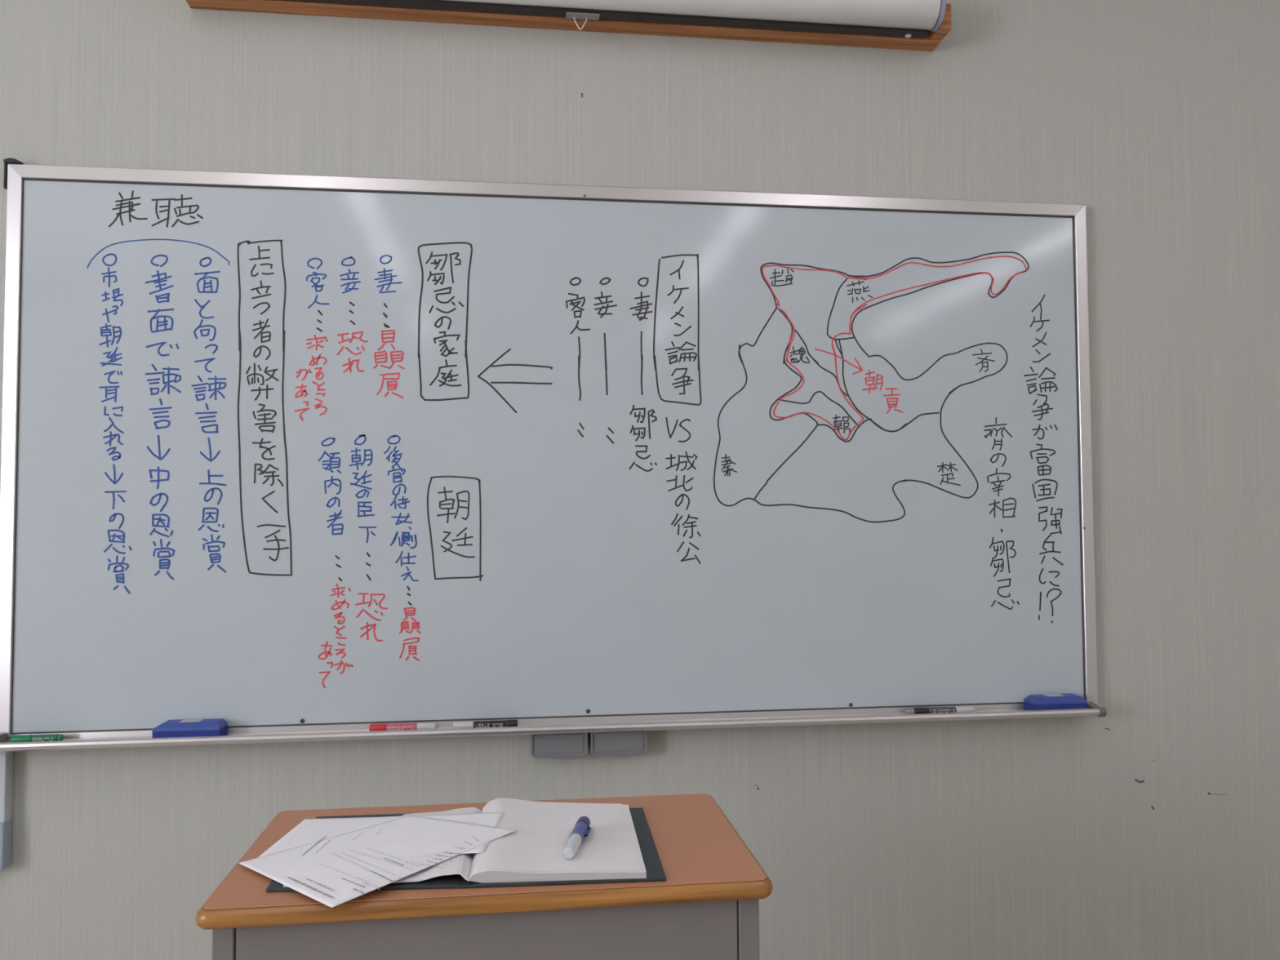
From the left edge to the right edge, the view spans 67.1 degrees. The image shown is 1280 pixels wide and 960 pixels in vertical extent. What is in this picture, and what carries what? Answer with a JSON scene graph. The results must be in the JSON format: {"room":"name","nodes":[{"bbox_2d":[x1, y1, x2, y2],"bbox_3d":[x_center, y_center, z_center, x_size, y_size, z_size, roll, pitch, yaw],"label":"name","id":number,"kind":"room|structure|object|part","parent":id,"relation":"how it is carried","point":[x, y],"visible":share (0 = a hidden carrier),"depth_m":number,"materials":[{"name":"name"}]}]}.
{"room":"classroom","nodes":[
{"label":"classroom","id":0,"kind":"room"},
{"bbox_2d":[0,0,1279,959],"bbox_3d":[0.383,-0.108,2.293,8.000,3.240,0.100,0,-2,-7],"label":"wall","id":1,"kind":"structure","parent":0,"point":[1148,828],"depth_m":2.26,"materials":[{"name":"paint"}]},
{"bbox_2d":[0,157,1106,751],"bbox_3d":[-0.143,-0.065,2.129,2.465,1.220,0.088,0,-2,-7],"label":"whiteboard","id":2,"kind":"object","parent":1,"relation":"attached to","point":[284,457],"visible":1,"depth_m":2.14,"materials":[{"name":"plastic"}]},
{"bbox_2d":[0,751,13,870],"bbox_3d":[-1.323,0.669,1.975,0.060,0.246,0.038,0,-2,-7],"label":"strip","id":3,"kind":"object","parent":2,"relation":"hanging from","point":[6,757],"visible":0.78,"depth_m":1.97,"materials":[{"name":"grey metal"}]},
{"bbox_3d":[-1.310,-0.068,2.013,0.030,1.192,0.027,0,-2,-7],"label":"frame rail","id":4,"kind":"part","parent":2,"relation":"part of","materials":[{"name":"metal"}]},
{"bbox_2d":[10,733,63,742],"bbox_3d":[-1.224,0.526,1.962,0.096,0.018,0.018,0,-2,-7],"label":"marker","id":5,"kind":"object","parent":2,"relation":"on","point":[47,737],"visible":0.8,"depth_m":1.96,"materials":[{"name":"green plastic"}]},
{"bbox_2d":[151,718,227,737],"bbox_3d":[-0.931,0.516,2.000,0.133,0.035,0.050,0,-2,-5],"label":"eraser","id":6,"kind":"object","parent":2,"relation":"on","point":[215,726],"visible":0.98,"depth_m":1.98,"materials":[{"name":"blue plastic"}]},
{"bbox_2d":[368,722,435,731],"bbox_3d":[-0.504,0.526,2.053,0.138,0.018,0.018,0,-2,-7],"label":"marker","id":7,"kind":"object","parent":2,"relation":"on","point":[394,726],"visible":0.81,"depth_m":2.05,"materials":[{"name":"red plastic"}]},
{"bbox_2d":[453,720,517,728],"bbox_3d":[-0.332,0.526,2.074,0.136,0.018,0.018,0,-2,-7],"label":"marker","id":8,"kind":"object","parent":2,"relation":"on","point":[500,723],"visible":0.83,"depth_m":2.07,"materials":[{"name":"grey plastic"}]},
{"bbox_3d":[-0.128,-0.649,2.186,2.420,0.030,0.027,0,-2,-7],"label":"frame rail","id":9,"kind":"part","parent":2,"relation":"part of","materials":[{"name":"metal"}]},
{"bbox_2d":[0,701,1106,751],"bbox_3d":[-0.149,0.530,2.103,2.446,0.030,0.088,0,-2,-7],"label":"tray","id":10,"kind":"object","parent":2,"relation":"on","point":[347,726],"depth_m":2.09,"materials":[{"name":"grey metal"}]},
{"bbox_2d":[530,732,587,758],"bbox_3d":[-0.178,0.575,2.121,0.124,0.058,0.045,0,-2,-7],"label":"case","id":11,"kind":"object","parent":2,"relation":"attached to","point":[560,744],"visible":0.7,"depth_m":2.10,"materials":[{"name":"grey plastic"}]},
{"bbox_3d":[-0.175,0.573,2.101,0.104,0.041,0.002,0,-2,-7],"label":"panel","id":12,"kind":"part","parent":11,"relation":"part of","materials":[{"name":"grey plastic"}]},
{"bbox_2d":[589,730,648,755],"bbox_3d":[-0.048,0.575,2.137,0.126,0.058,0.045,0,-2,-7],"label":"case","id":13,"kind":"object","parent":2,"relation":"attached to","point":[635,742],"visible":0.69,"depth_m":2.12,"materials":[{"name":"grey plastic"}]},
{"bbox_3d":[-0.045,0.573,2.118,0.106,0.041,0.002,0,-2,-7],"label":"panel","id":14,"kind":"part","parent":13,"relation":"part of","materials":[{"name":"grey plastic"}]},
{"bbox_2d":[904,706,974,714],"bbox_3d":[0.683,0.526,2.202,0.162,0.018,0.018,0,-2,-7],"label":"marker","id":15,"kind":"object","parent":2,"relation":"on","point":[957,708],"visible":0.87,"depth_m":2.19,"materials":[{"name":"grey plastic"}]},
{"bbox_2d":[1023,693,1087,710],"bbox_3d":[0.962,0.517,2.237,0.129,0.035,0.052,0,-2,-7],"label":"eraser","id":16,"kind":"object","parent":2,"relation":"on","point":[1046,701],"visible":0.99,"depth_m":2.22,"materials":[{"name":"blue plastic"}]},
{"bbox_3d":[1.061,-0.068,2.311,0.030,1.192,0.027,0,-2,-7],"label":"frame rail","id":17,"kind":"part","parent":2,"relation":"part of","materials":[{"name":"metal"}]},
{"bbox_2d":[185,0,951,51],"bbox_3d":[-0.133,-1.086,2.167,1.700,0.110,0.101,0,-2,-7],"label":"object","id":18,"kind":"object","parent":1,"relation":"attached to","point":[931,40],"visible":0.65,"depth_m":2.19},
{"bbox_2d":[283,0,946,38],"bbox_3d":[-0.127,-1.066,2.122,1.640,0.129,0.094,0,-2,-7],"label":"screen","id":19,"kind":"object","parent":18,"relation":"attached to","point":[914,19],"visible":1,"depth_m":2.16,"materials":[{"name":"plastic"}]},
{"bbox_3d":[-0.127,-1.031,2.146,0.074,0.004,0.022,0,-2,-7],"label":"pull plate","id":20,"kind":"part","parent":19,"relation":"part of","materials":[{"name":"grey metal"}]},
{"bbox_3d":[-0.130,-1.084,2.122,1.620,0.090,0.090,0,-2,-7],"label":"casing","id":21,"kind":"part","parent":19,"relation":"part of","materials":[{"name":"white metal"}]},
{"bbox_3d":[0.877,1.349,-1.640,8.000,0.100,7.700,0,-2,-7],"label":"floor","id":22,"kind":"structure","parent":0,"visible":0},
{"bbox_2d":[195,793,773,959],"bbox_3d":[-0.177,0.938,1.199,0.623,0.965,0.360,0,-2,-7],"label":"desk","id":23,"kind":"object","parent":22,"relation":"on","point":[706,907],"visible":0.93,"depth_m":1.07,"materials":[{"name":"brown wood"}]},
{"bbox_3d":[-0.444,0.943,1.024,0.022,0.944,0.030,0,-2,-7],"label":"corner post","id":24,"kind":"part","parent":23,"relation":"part of","materials":[{"name":"grey metal"}]},
{"bbox_2d":[239,815,518,907],"bbox_3d":[-0.304,0.441,1.158,0.216,0.017,0.260,-2,-3,42],"label":"paper sheet","id":25,"kind":"object","parent":23,"relation":"on","point":[336,870],"visible":1,"depth_m":1.13,"materials":[{"name":"white paper"}]},
{"bbox_2d":[266,798,666,892],"bbox_3d":[-0.202,0.445,1.197,0.446,0.020,0.288,0,-2,-7],"label":"open notebook","id":26,"kind":"object","parent":23,"relation":"on","point":[620,846],"visible":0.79,"depth_m":1.14,"materials":[{"name":"white paper"}]},
{"bbox_2d":[258,812,504,857],"bbox_3d":[-0.316,0.443,1.208,0.274,0.016,0.152,0,-2,2],"label":"paper sheet","id":27,"kind":"object","parent":26,"relation":"on","point":[309,830],"visible":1,"depth_m":1.25,"materials":[{"name":"white paper"}]},
{"bbox_2d":[564,816,591,858],"bbox_3d":[-0.074,0.431,1.169,0.021,0.017,0.120,0,-2,5],"label":"marker","id":28,"kind":"object","parent":26,"relation":"on","point":[581,829],"visible":1,"depth_m":1.16,"materials":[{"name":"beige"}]},
{"bbox_3d":[-0.159,0.898,1.052,0.547,0.854,0.006,0,-2,-7],"label":"panel","id":29,"kind":"part","parent":23,"relation":"part of","materials":[{"name":"grey metal"}]},
{"bbox_3d":[0.125,0.943,1.096,0.024,0.944,0.030,0,-2,-7],"label":"corner post","id":30,"kind":"part","parent":23,"relation":"part of","materials":[{"name":"grey metal"}]}
]}

